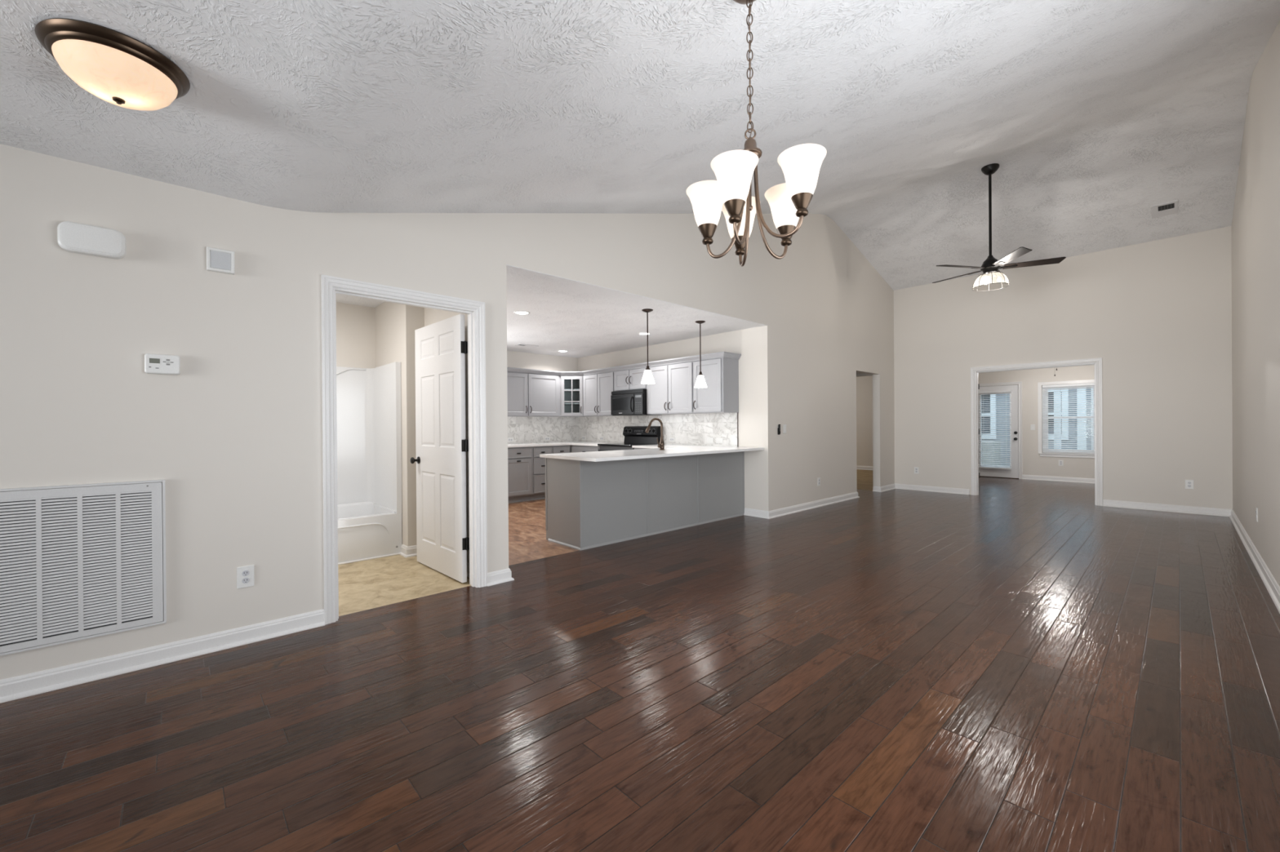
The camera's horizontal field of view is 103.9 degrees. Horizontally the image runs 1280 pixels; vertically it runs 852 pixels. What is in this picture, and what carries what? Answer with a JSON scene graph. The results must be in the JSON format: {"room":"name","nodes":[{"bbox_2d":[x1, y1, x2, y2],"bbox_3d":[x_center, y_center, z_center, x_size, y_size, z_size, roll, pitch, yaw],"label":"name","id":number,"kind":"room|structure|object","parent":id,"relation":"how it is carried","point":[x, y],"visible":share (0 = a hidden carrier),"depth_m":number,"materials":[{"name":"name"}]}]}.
{"room":"empty living room","nodes":[
{"label":"empty living room","id":0,"kind":"room"},
{"bbox_2d":[336,302,375,368],"bbox_3d":[-3.436,-0.018,4.738,2.020,2.440,0.120,-1,0,-43],"label":"wall","id":1,"kind":"structure","parent":0,"point":[355,324],"depth_m":5.14,"materials":[{"name":"white paint"}]},
{"bbox_2d":[374,302,424,546],"bbox_3d":[-2.392,-0.026,4.979,0.164,2.440,0.950,-1,0,-43],"label":"wall","id":2,"kind":"structure","parent":0,"point":[396,324],"depth_m":4.62,"materials":[{"name":"white paint"}]},
{"bbox_2d":[400,544,514,586],"bbox_3d":[-1.603,1.144,4.260,0.385,0.092,1.450,-1,0,-43],"label":"baseboard","id":3,"kind":"structure","parent":2,"relation":"attached to","point":[504,575],"depth_m":3.84,"materials":[{"name":"white paint"}]},
{"bbox_2d":[424,307,469,563],"bbox_3d":[-2.533,-0.021,5.367,0.160,2.430,4.030,-1,0,-43],"label":"wall","id":4,"kind":"structure","parent":0,"point":[432,316],"depth_m":4.03,"materials":[{"name":"white paint"}]},
{"bbox_2d":[0,143,894,679],"bbox_3d":[-0.622,-0.939,4.314,14.417,4.243,0.120,-1,0,-43],"label":"wall","id":5,"kind":"structure","parent":0,"point":[234,438],"depth_m":2.81,"materials":[{"name":"white paint"}]},
{"bbox_2d":[0,480,166,656],"bbox_3d":[-2.698,0.639,2.284,0.780,0.727,0.016,-1,0,-43],"label":"air vent","id":6,"kind":"object","parent":5,"relation":"in","point":[77,563],"visible":1,"depth_m":2.34,"materials":[{"name":"white metal"}]},
{"bbox_2d":[57,221,126,259],"bbox_3d":[-2.586,-0.876,2.368,0.220,0.138,0.056,-1,0,-43],"label":"door chime","id":7,"kind":"object","parent":5,"relation":"attached to","point":[72,237],"visible":1,"depth_m":2.35,"materials":[{"name":"white plastic"}]},
{"bbox_2d":[0,608,324,703],"bbox_3d":[-3.823,1.168,1.227,5.255,0.092,0.030,-1,0,-43],"label":"baseboard","id":8,"kind":"structure","parent":5,"relation":"attached to","point":[20,686],"depth_m":2.50,"materials":[{"name":"white paint"}]},
{"bbox_2d":[144,353,180,374],"bbox_3d":[-2.418,-0.312,2.539,0.132,0.100,0.030,-1,0,-43],"label":"thermostat","id":9,"kind":"object","parent":5,"relation":"attached to","point":[162,364],"visible":1,"depth_m":2.53,"materials":[{"name":"white plastic"}]},
{"bbox_2d":[206,246,235,275],"bbox_3d":[-2.255,-0.888,2.696,0.116,0.122,0.026,-1,0,-43],"label":"wall speaker","id":10,"kind":"object","parent":5,"relation":"attached to","point":[218,260],"visible":1,"depth_m":2.69,"materials":[{"name":"white plastic"}]},
{"bbox_2d":[236,564,254,588],"bbox_3d":[-2.180,0.833,2.770,0.076,0.118,0.009,-1,0,-43],"label":"wall outlet","id":11,"kind":"object","parent":5,"relation":"attached to","point":[245,575],"visible":1,"depth_m":2.77,"materials":[{"name":"white plastic"}]},
{"bbox_2d":[241,570,249,576],"bbox_3d":[-2.178,0.813,2.768,0.033,0.033,0.002,-1,0,-43],"label":"socket","id":12,"kind":"object","parent":11,"relation":"attached to","point":[244,573],"depth_m":2.77,"materials":[{"name":"plastic"}]},
{"bbox_2d":[241,577,249,583],"bbox_3d":[-2.178,0.853,2.768,0.033,0.033,0.002,-1,0,-43],"label":"socket","id":13,"kind":"object","parent":11,"relation":"attached to","point":[244,580],"depth_m":2.77,"materials":[{"name":"plastic"}]},
{"bbox_2d":[320,274,487,625],"bbox_3d":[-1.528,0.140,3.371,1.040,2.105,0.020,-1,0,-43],"label":"trim","id":14,"kind":"structure","parent":5,"relation":"attached to","point":[327,282],"depth_m":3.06,"materials":[{"name":"white paint"}]},
{"bbox_2d":[409,314,469,582],"bbox_3d":[-1.623,0.170,4.068,0.173,2.018,0.915,-1,0,-45],"label":"door","id":15,"kind":"structure","parent":5,"relation":"in","point":[442,446],"depth_m":4.00,"materials":[{"name":"white paint"}]},
{"bbox_2d":[777,424,780,435],"bbox_3d":[1.795,0.044,6.459,0.044,0.134,0.024,-1,0,-43],"label":"remote","id":16,"kind":"object","parent":5,"relation":"attached to","point":[779,428],"visible":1,"depth_m":6.45,"materials":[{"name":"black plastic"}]},
{"bbox_2d":[782,424,786,433],"bbox_3d":[1.899,0.040,6.564,0.072,0.118,0.010,-1,0,-43],"label":"light switch","id":17,"kind":"object","parent":5,"relation":"attached to","point":[784,425],"visible":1,"depth_m":6.55,"materials":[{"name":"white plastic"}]},
{"bbox_2d":[743,491,859,519],"bbox_3d":[2.437,1.108,7.289,2.600,0.092,0.385,-1,0,-43],"label":"baseboard","id":18,"kind":"structure","parent":5,"relation":"attached to","point":[802,507],"depth_m":6.76,"materials":[{"name":"white paint"}]},
{"bbox_2d":[817,477,820,485],"bbox_3d":[2.566,0.798,7.183,0.076,0.118,0.009,-1,0,-43],"label":"wall outlet","id":19,"kind":"object","parent":5,"relation":"attached to","point":[818,478],"visible":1,"depth_m":7.18,"materials":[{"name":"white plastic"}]},
{"bbox_2d":[506,351,577,453],"bbox_3d":[-2.490,-0.028,8.076,3.590,2.430,0.120,-1,0,-43],"label":"wall","id":20,"kind":"structure","parent":0,"point":[514,359],"depth_m":8.72,"materials":[{"name":"white paint"}]},
{"bbox_2d":[507,437,513,442],"bbox_3d":[-2.144,0.229,8.293,0.114,0.070,0.009,-1,0,-43],"label":"wall outlet","id":21,"kind":"object","parent":20,"relation":"attached to","point":[509,439],"visible":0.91,"depth_m":8.29,"materials":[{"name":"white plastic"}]},
{"bbox_2d":[506,367,560,417],"bbox_3d":[-1.900,-0.542,8.280,1.220,0.768,0.382,-1,0,-43],"label":"upper cabinet","id":22,"kind":"object","parent":20,"relation":"attached to","point":[531,393],"visible":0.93,"depth_m":8.22,"materials":[{"name":"grey paint"}]},
{"bbox_2d":[507,416,578,444],"bbox_3d":[-1.893,0.061,8.541,2.058,0.460,0.012,-1,0,-43],"label":"backsplash","id":23,"kind":"structure","parent":20,"relation":"attached to","point":[522,429],"depth_m":8.71,"materials":[{"name":"stone"}]},
{"bbox_2d":[544,436,550,440],"bbox_3d":[-1.624,0.224,8.776,0.114,0.070,0.009,-1,0,-43],"label":"wall outlet","id":24,"kind":"object","parent":20,"relation":"attached to","point":[546,438],"visible":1,"depth_m":8.77,"materials":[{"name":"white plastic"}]},
{"bbox_2d":[0,469,1279,851],"bbox_3d":[0.547,1.202,5.578,17.820,0.060,8.568,-1,0,-43],"label":"floor","id":25,"kind":"structure","parent":0,"point":[1016,665],"depth_m":2.12,"materials":[{"name":"brown wood"}]},
{"bbox_2d":[336,361,402,564],"bbox_3d":[-3.050,0.305,4.450,1.518,1.790,0.817,-1,0,-43],"label":"bathtub","id":26,"kind":"object","parent":25,"relation":"on","point":[369,411],"visible":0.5,"depth_m":4.99,"materials":[{"name":"white plastic"}]},
{"bbox_2d":[507,446,532,503],"bbox_3d":[-2.066,0.754,7.936,0.488,0.860,0.642,-1,0,-43],"label":"base cabinet","id":27,"kind":"object","parent":25,"relation":"on","point":[519,459],"visible":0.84,"depth_m":7.74,"materials":[{"name":"grey paint"}]},
{"bbox_2d":[530,445,551,500],"bbox_3d":[-1.755,0.751,8.225,0.358,0.860,0.642,-1,0,-43],"label":"base cabinet","id":28,"kind":"object","parent":25,"relation":"on","point":[538,463],"visible":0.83,"depth_m":7.97,"materials":[{"name":"grey paint"}]},
{"bbox_2d":[551,444,570,453],"bbox_3d":[-1.485,0.749,8.476,0.376,0.860,0.642,-1,0,-43],"label":"base cabinet","id":29,"kind":"object","parent":25,"relation":"on","point":[555,449],"visible":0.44,"depth_m":8.25,"materials":[{"name":"grey paint"}]},
{"bbox_2d":[571,444,599,453],"bbox_3d":[-0.687,0.743,8.305,0.637,0.860,0.773,-1,0,-43],"label":"base cabinet","id":30,"kind":"object","parent":25,"relation":"on","point":[574,448],"visible":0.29,"depth_m":8.10,"materials":[{"name":"grey paint"}]},
{"bbox_2d":[597,426,660,451],"bbox_3d":[-0.180,0.574,7.704,0.671,1.135,0.782,-1,0,-43],"label":"range","id":31,"kind":"object","parent":25,"relation":"on","point":[633,435],"visible":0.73,"depth_m":7.76,"materials":[{"name":"black metal"}]},
{"bbox_2d":[597,443,657,446],"bbox_3d":[-0.169,0.286,7.715,0.625,0.026,0.782,-1,0,-43],"label":"cooktop","id":32,"kind":"object","parent":31,"relation":"in","point":[605,444],"depth_m":7.55,"materials":[{"name":"black glass"}]},
{"bbox_2d":[545,451,744,550],"bbox_3d":[0.191,0.743,5.885,2.652,0.860,0.623,-1,0,-43],"label":"base cabinet","id":33,"kind":"object","parent":25,"relation":"on","point":[589,504],"visible":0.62,"depth_m":5.27,"materials":[{"name":"grey paint"}]},
{"bbox_2d":[539,444,764,462],"bbox_3d":[-0.023,0.299,6.079,2.691,0.030,1.794,-1,0,-43],"label":"countertop","id":34,"kind":"structure","parent":33,"relation":"on","point":[669,450],"depth_m":5.42,"materials":[{"name":"white stone"}]},
{"bbox_2d":[644,417,664,450],"bbox_3d":[0.170,0.093,5.962,0.118,0.380,0.265,-1,0,-43],"label":"kitchen faucet","id":35,"kind":"object","parent":34,"relation":"on","point":[661,446],"visible":1,"depth_m":5.89,"materials":[{"name":"brown metal"}]},
{"bbox_3d":[-2.846,0.761,7.211,1.638,0.860,0.642,-1,0,-43],"label":"base cabinet","id":36,"kind":"object","parent":25,"relation":"on","visible":0},
{"bbox_2d":[507,441,618,447],"bbox_3d":[-1.951,0.309,7.547,3.516,0.030,1.383,-1,0,-43],"label":"countertop","id":37,"kind":"structure","parent":36,"relation":"on","point":[564,443],"depth_m":8.15,"materials":[{"name":"white stone"}]},
{"bbox_2d":[0,0,1279,358],"bbox_3d":[-0.611,-2.212,4.289,14.417,1.938,8.238,-1,0,-43],"label":"ceiling","id":38,"kind":"structure","parent":0,"point":[1093,115],"depth_m":2.72,"materials":[{"name":"white paint"}]},
{"bbox_2d":[34,17,190,111],"bbox_3d":[-1.775,-1.171,1.706,0.364,0.148,0.364,-1,0,-43],"label":"flush ceiling light","id":39,"kind":"object","parent":38,"relation":"attached to","point":[113,66],"visible":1,"depth_m":1.62,"materials":[{"name":"white glass"}]},
{"bbox_2d":[513,311,529,315],"bbox_3d":[-1.296,-1.242,5.500,0.176,0.007,0.176,-1,0,-43],"label":"recessed light","id":40,"kind":"object","parent":38,"relation":"in","point":[522,313],"visible":1,"depth_m":5.50,"materials":[{"name":"white plastic"}]},
{"bbox_2d":[515,343,538,347],"bbox_3d":[-1.747,-1.244,7.748,0.330,0.009,0.140,-1,0,-43],"label":"ceiling vent","id":41,"kind":"object","parent":38,"relation":"in","point":[518,344],"visible":1,"depth_m":7.73,"materials":[{"name":"white metal"}]},
{"bbox_2d":[638,332,650,335],"bbox_3d":[0.060,-1.255,6.817,0.176,0.007,0.176,-1,0,-43],"label":"recessed light","id":42,"kind":"object","parent":38,"relation":"in","point":[641,333],"visible":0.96,"depth_m":6.78,"materials":[{"name":"white plastic"}]},
{"bbox_2d":[640,308,654,384],"bbox_3d":[0.083,-0.857,5.424,0.152,0.795,0.152,-1,0,-43],"label":"pendant light","id":43,"kind":"object","parent":38,"relation":"hanging from","point":[647,379],"visible":1,"depth_m":5.39,"materials":[{"name":"white glass"}]},
{"bbox_2d":[694,320,706,387],"bbox_3d":[0.730,-0.863,6.054,0.152,0.795,0.152,-1,0,-43],"label":"pendant light","id":44,"kind":"object","parent":38,"relation":"hanging from","point":[700,383],"visible":1,"depth_m":6.03,"materials":[{"name":"white glass"}]},
{"bbox_2d":[686,0,826,266],"bbox_3d":[0.387,-1.074,1.766,0.442,0.949,0.452,0,0,-3],"label":"chandelier","id":45,"kind":"object","parent":38,"relation":"hanging from","point":[800,165],"visible":1,"depth_m":1.73,"materials":[{"name":"white glass"}]},
{"bbox_2d":[932,163,1066,291],"bbox_3d":[4.229,-2.408,6.028,1.298,1.498,1.335,-1,0,-43],"label":"ceiling fan","id":46,"kind":"object","parent":38,"relation":"hanging from","point":[990,267],"visible":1,"depth_m":5.93,"materials":[{"name":"black metal"}]},
{"bbox_2d":[984,273,990,281],"bbox_3d":[4.136,-1.771,5.968,0.086,0.113,0.050,-1,0,-43],"label":"bulb","id":47,"kind":"object","parent":46,"relation":"attached to","point":[986,279],"depth_m":5.95,"materials":[{"name":"white glass"}]},
{"bbox_2d":[992,273,1001,281],"bbox_3d":[4.248,-1.771,5.963,0.049,0.113,0.087,-1,0,-43],"label":"bulb","id":48,"kind":"object","parent":46,"relation":"attached to","point":[999,279],"depth_m":5.94,"materials":[{"name":"white glass"}]},
{"bbox_2d":[1151,200,1177,218],"bbox_3d":[6.423,-2.650,6.136,0.260,0.082,0.225,-1,0,-43],"label":"ceiling vent","id":49,"kind":"object","parent":38,"relation":"in","point":[1171,207],"visible":1,"depth_m":6.13,"materials":[{"name":"white metal"}]},
{"bbox_2d":[577,326,759,510],"bbox_3d":[0.199,-0.047,7.907,0.120,2.430,4.030,-1,0,-43],"label":"wall","id":50,"kind":"structure","parent":0,"point":[745,342],"depth_m":6.59,"materials":[{"name":"white paint"}]},
{"bbox_2d":[557,371,592,417],"bbox_3d":[-1.155,-0.549,8.799,0.644,0.768,0.644,-1,0,-43],"label":"upper cabinet","id":51,"kind":"object","parent":50,"relation":"attached to","point":[571,382],"visible":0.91,"depth_m":8.59,"materials":[{"name":"grey paint"}]},
{"bbox_2d":[564,389,579,392],"bbox_3d":[-1.155,-0.628,8.823,0.561,0.016,0.565,-1,0,-43],"label":"shelf","id":52,"kind":"object","parent":51,"relation":"attached to","point":[564,389],"depth_m":8.95,"materials":[{"name":"grey paint"}]},
{"bbox_2d":[564,403,579,405],"bbox_3d":[-1.153,-0.388,8.824,0.561,0.016,0.565,-1,0,-43],"label":"shelf","id":53,"kind":"object","parent":51,"relation":"attached to","point":[566,404],"depth_m":8.78,"materials":[{"name":"grey paint"}]},
{"bbox_2d":[582,367,618,416],"bbox_3d":[-0.586,-0.552,8.373,0.382,0.768,0.820,-1,0,-43],"label":"upper cabinet","id":54,"kind":"object","parent":50,"relation":"attached to","point":[597,384],"visible":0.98,"depth_m":8.26,"materials":[{"name":"grey paint"}]},
{"bbox_2d":[612,362,646,391],"bbox_3d":[-0.053,-0.745,7.798,0.382,0.386,0.750,-1,0,-43],"label":"upper cabinet","id":55,"kind":"object","parent":50,"relation":"attached to","point":[627,377],"visible":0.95,"depth_m":7.69,"materials":[{"name":"grey paint"}]},
{"bbox_2d":[610,388,662,416],"bbox_3d":[-0.080,-0.357,7.772,0.442,0.385,0.742,-1,0,-43],"label":"microwave","id":56,"kind":"object","parent":55,"relation":"attached to","point":[625,402],"visible":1,"depth_m":7.60,"materials":[{"name":"black metal"}]},
{"bbox_2d":[577,413,737,446],"bbox_3d":[0.079,0.049,7.939,0.013,0.460,3.574,-1,0,-43],"label":"backsplash","id":57,"kind":"structure","parent":50,"relation":"attached to","point":[694,429],"depth_m":7.41,"materials":[{"name":"stone"}]},
{"bbox_2d":[669,437,675,442],"bbox_3d":[0.479,0.202,7.497,0.009,0.070,0.114,-1,0,-43],"label":"wall outlet","id":58,"kind":"object","parent":50,"relation":"attached to","point":[671,439],"visible":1,"depth_m":7.49,"materials":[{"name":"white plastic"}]},
{"bbox_2d":[644,355,702,414],"bbox_3d":[0.512,-0.556,7.192,0.382,0.768,0.905,-1,0,-43],"label":"upper cabinet","id":59,"kind":"object","parent":50,"relation":"attached to","point":[671,393],"visible":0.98,"depth_m":7.05,"materials":[{"name":"grey paint"}]},
{"bbox_2d":[706,437,713,443],"bbox_3d":[0.972,0.200,6.966,0.008,0.074,0.118,-1,0,-43],"label":"light switch","id":60,"kind":"object","parent":50,"relation":"attached to","point":[709,440],"visible":1,"depth_m":6.96,"materials":[{"name":"white plastic"}]},
{"bbox_2d":[690,351,741,413],"bbox_3d":[1.007,-0.558,6.659,0.382,0.768,0.551,-1,0,-43],"label":"upper cabinet","id":61,"kind":"object","parent":50,"relation":"attached to","point":[720,371],"visible":1,"depth_m":6.53,"materials":[{"name":"grey paint"}]},
{"bbox_2d":[715,438,723,443],"bbox_3d":[1.085,0.200,6.845,0.008,0.074,0.118,-1,0,-43],"label":"light switch","id":62,"kind":"object","parent":50,"relation":"attached to","point":[717,440],"visible":1,"depth_m":6.84,"materials":[{"name":"white plastic"}]},
{"bbox_2d":[856,375,872,466],"bbox_3d":[5.474,-0.103,13.145,0.120,2.440,4.400,-1,0,-43],"label":"wall","id":63,"kind":"structure","parent":0,"point":[864,384],"depth_m":12.79,"materials":[{"name":"white paint"}]},
{"bbox_2d":[856,466,872,470],"bbox_3d":[5.461,1.071,13.061,0.030,0.092,4.300,-1,0,-43],"label":"baseboard","id":64,"kind":"structure","parent":63,"relation":"attached to","point":[863,468],"depth_m":12.77,"materials":[{"name":"white paint"}]},
{"bbox_2d":[856,372,873,486],"bbox_3d":[2.672,-0.076,10.431,0.120,2.440,4.360,-1,0,-43],"label":"wall","id":65,"kind":"structure","parent":0,"point":[858,375],"depth_m":8.93,"materials":[{"name":"white paint"}]},
{"bbox_2d":[977,364,1094,478],"bbox_3d":[8.461,-0.116,10.005,0.120,2.440,4.028,-1,0,-43],"label":"wall","id":66,"kind":"structure","parent":0,"point":[1033,464],"depth_m":10.27,"materials":[{"name":"white paint"}]},
{"bbox_2d":[977,390,1011,470],"bbox_3d":[7.632,0.083,10.782,0.052,1.680,0.590,-1,0,-43],"label":"door blind","id":67,"kind":"object","parent":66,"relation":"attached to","point":[1000,391],"visible":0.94,"depth_m":10.77,"materials":[{"name":"white plastic"}]},
{"bbox_2d":[977,385,1018,479],"bbox_3d":[7.644,0.122,10.844,0.139,1.970,0.905,-1,0,-43],"label":"door","id":68,"kind":"structure","parent":66,"relation":"in","point":[990,473],"depth_m":10.60,"materials":[{"name":"white paint"}]},
{"bbox_2d":[979,381,1022,479],"bbox_3d":[7.614,0.090,10.816,0.020,2.035,1.025,-1,0,-43],"label":"trim","id":69,"kind":"structure","parent":66,"relation":"attached to","point":[1020,460],"depth_m":10.47,"materials":[{"name":"white paint"}]},
{"bbox_2d":[1030,424,1035,430],"bbox_3d":[8.085,0.026,10.316,0.010,0.118,0.072,-1,0,-43],"label":"light switch","id":70,"kind":"object","parent":66,"relation":"attached to","point":[1032,426],"visible":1,"depth_m":10.31,"materials":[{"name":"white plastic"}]},
{"bbox_2d":[1022,475,1094,483],"bbox_3d":[8.876,1.056,9.461,0.030,0.092,2.673,-1,0,-43],"label":"baseboard","id":71,"kind":"structure","parent":66,"relation":"attached to","point":[1024,477],"depth_m":10.01,"materials":[{"name":"white paint"}]},
{"bbox_2d":[1058,460,1063,466],"bbox_3d":[8.393,0.737,9.993,0.009,0.118,0.076,-1,0,-43],"label":"wall outlet","id":72,"kind":"object","parent":66,"relation":"attached to","point":[1060,462],"visible":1,"depth_m":9.99,"materials":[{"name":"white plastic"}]},
{"bbox_2d":[1037,379,1094,453],"bbox_3d":[8.478,-0.173,9.897,0.003,1.435,0.980,-1,0,-43],"label":"trim","id":73,"kind":"structure","parent":66,"relation":"attached to","point":[1039,384],"depth_m":10.22,"materials":[{"name":"white paint"}]},
{"bbox_2d":[1038,385,1094,457],"bbox_3d":[8.510,-0.106,9.926,0.153,1.450,0.960,-1,0,-43],"label":"window","id":74,"kind":"structure","parent":66,"relation":"in","point":[1047,455],"depth_m":10.04,"materials":[{"name":"white plastic"}]},
{"bbox_2d":[1042,382,1094,453],"bbox_3d":[8.504,-0.145,9.921,0.052,1.369,0.844,-1,0,-43],"label":"window blind","id":75,"kind":"object","parent":74,"relation":"attached to","point":[1047,387],"visible":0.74,"depth_m":9.92,"materials":[{"name":"white plastic"}]},
{"bbox_2d":[893,226,1232,509],"bbox_3d":[6.007,-0.668,7.685,0.120,3.591,3.968,-1,0,-43],"label":"wall","id":76,"kind":"structure","parent":0,"point":[1157,314],"depth_m":6.96,"materials":[{"name":"white paint"}]},
{"bbox_2d":[914,466,919,474],"bbox_3d":[4.870,0.782,8.829,0.009,0.118,0.076,-1,0,-43],"label":"wall outlet","id":77,"kind":"object","parent":76,"relation":"attached to","point":[916,468],"visible":1,"depth_m":8.82,"materials":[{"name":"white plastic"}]},
{"bbox_2d":[872,483,969,494],"bbox_3d":[4.736,1.088,8.489,0.672,0.092,1.290,-1,0,-43],"label":"baseboard","id":78,"kind":"structure","parent":76,"relation":"attached to","point":[904,486],"depth_m":8.69,"materials":[{"name":"white paint"}]},
{"bbox_2d":[970,357,1102,506],"bbox_3d":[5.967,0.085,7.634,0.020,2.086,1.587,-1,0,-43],"label":"trim","id":79,"kind":"structure","parent":76,"relation":"attached to","point":[1099,361],"depth_m":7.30,"materials":[{"name":"white paint"}]},
{"bbox_2d":[1185,480,1193,488],"bbox_3d":[7.077,0.753,6.455,0.009,0.118,0.076,-1,0,-43],"label":"wall outlet","id":80,"kind":"object","parent":76,"relation":"attached to","point":[1188,483],"visible":1,"depth_m":6.45,"materials":[{"name":"white plastic"}]},
{"bbox_2d":[1231,20,1279,586],"bbox_3d":[2.162,-0.951,1.320,14.417,4.243,0.120,-1,0,-43],"label":"wall","id":81,"kind":"structure","parent":0,"point":[1255,222],"depth_m":4.09,"materials":[{"name":"white paint"}]},
{"bbox_2d":[1102,499,1279,613],"bbox_3d":[1.734,1.127,1.802,14.177,0.092,1.181,-1,0,-43],"label":"baseboard","id":82,"kind":"structure","parent":81,"relation":"attached to","point":[1271,584],"depth_m":5.93,"materials":[{"name":"white paint"}]},
{"bbox_2d":[1255,506,1257,522],"bbox_3d":[5.200,0.746,4.226,0.076,0.118,0.009,-1,0,-43],"label":"wall outlet","id":83,"kind":"object","parent":81,"relation":"attached to","point":[1256,508],"visible":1,"depth_m":4.21,"materials":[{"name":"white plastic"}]},
{"label":"outside","id":84,"kind":"structure","parent":0,"visible":0},
{"bbox_3d":[18.766,1.308,18.807,26.920,0.100,26.000,-1,0,-43],"label":"ground","id":85,"kind":"structure","parent":84,"visible":0},
{"bbox_2d":[982,440,1000,466],"bbox_3d":[10.583,0.885,15.502,0.800,0.880,0.800,-1,0,-43],"label":"condenser unit","id":86,"kind":"object","parent":85,"relation":"on","point":[986,440],"visible":0.19,"depth_m":15.08,"materials":[{"name":"metal"}]},
{"bbox_2d":[981,387,1091,466],"bbox_3d":[15.102,-2.136,16.780,6.800,6.850,20.800,-1,0,-43],"label":"neighbor house","id":87,"kind":"structure","parent":85,"relation":"on","point":[1088,388],"depth_m":15.27,"materials":[{"name":"grey"}]},
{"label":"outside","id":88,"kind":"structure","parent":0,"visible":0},
{"bbox_3d":[9.076,1.252,11.164,2.320,0.190,6.000,-1,0,-43],"label":"ground","id":89,"kind":"structure","parent":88,"visible":0},
{"bbox_2d":[1053,390,1061,448],"bbox_3d":[9.744,-0.190,11.695,0.160,2.680,0.160,-1,0,-43],"label":"porch post","id":90,"kind":"object","parent":89,"relation":"on","point":[1056,391],"visible":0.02,"depth_m":11.65,"materials":[{"name":"white wood"}]},
{"bbox_2d":[1090,388,1093,449],"bbox_3d":[10.186,-0.192,11.219,0.160,2.680,0.160,-1,0,-43],"label":"porch post","id":91,"kind":"object","parent":89,"relation":"on","point":[1091,388],"visible":0.02,"depth_m":11.21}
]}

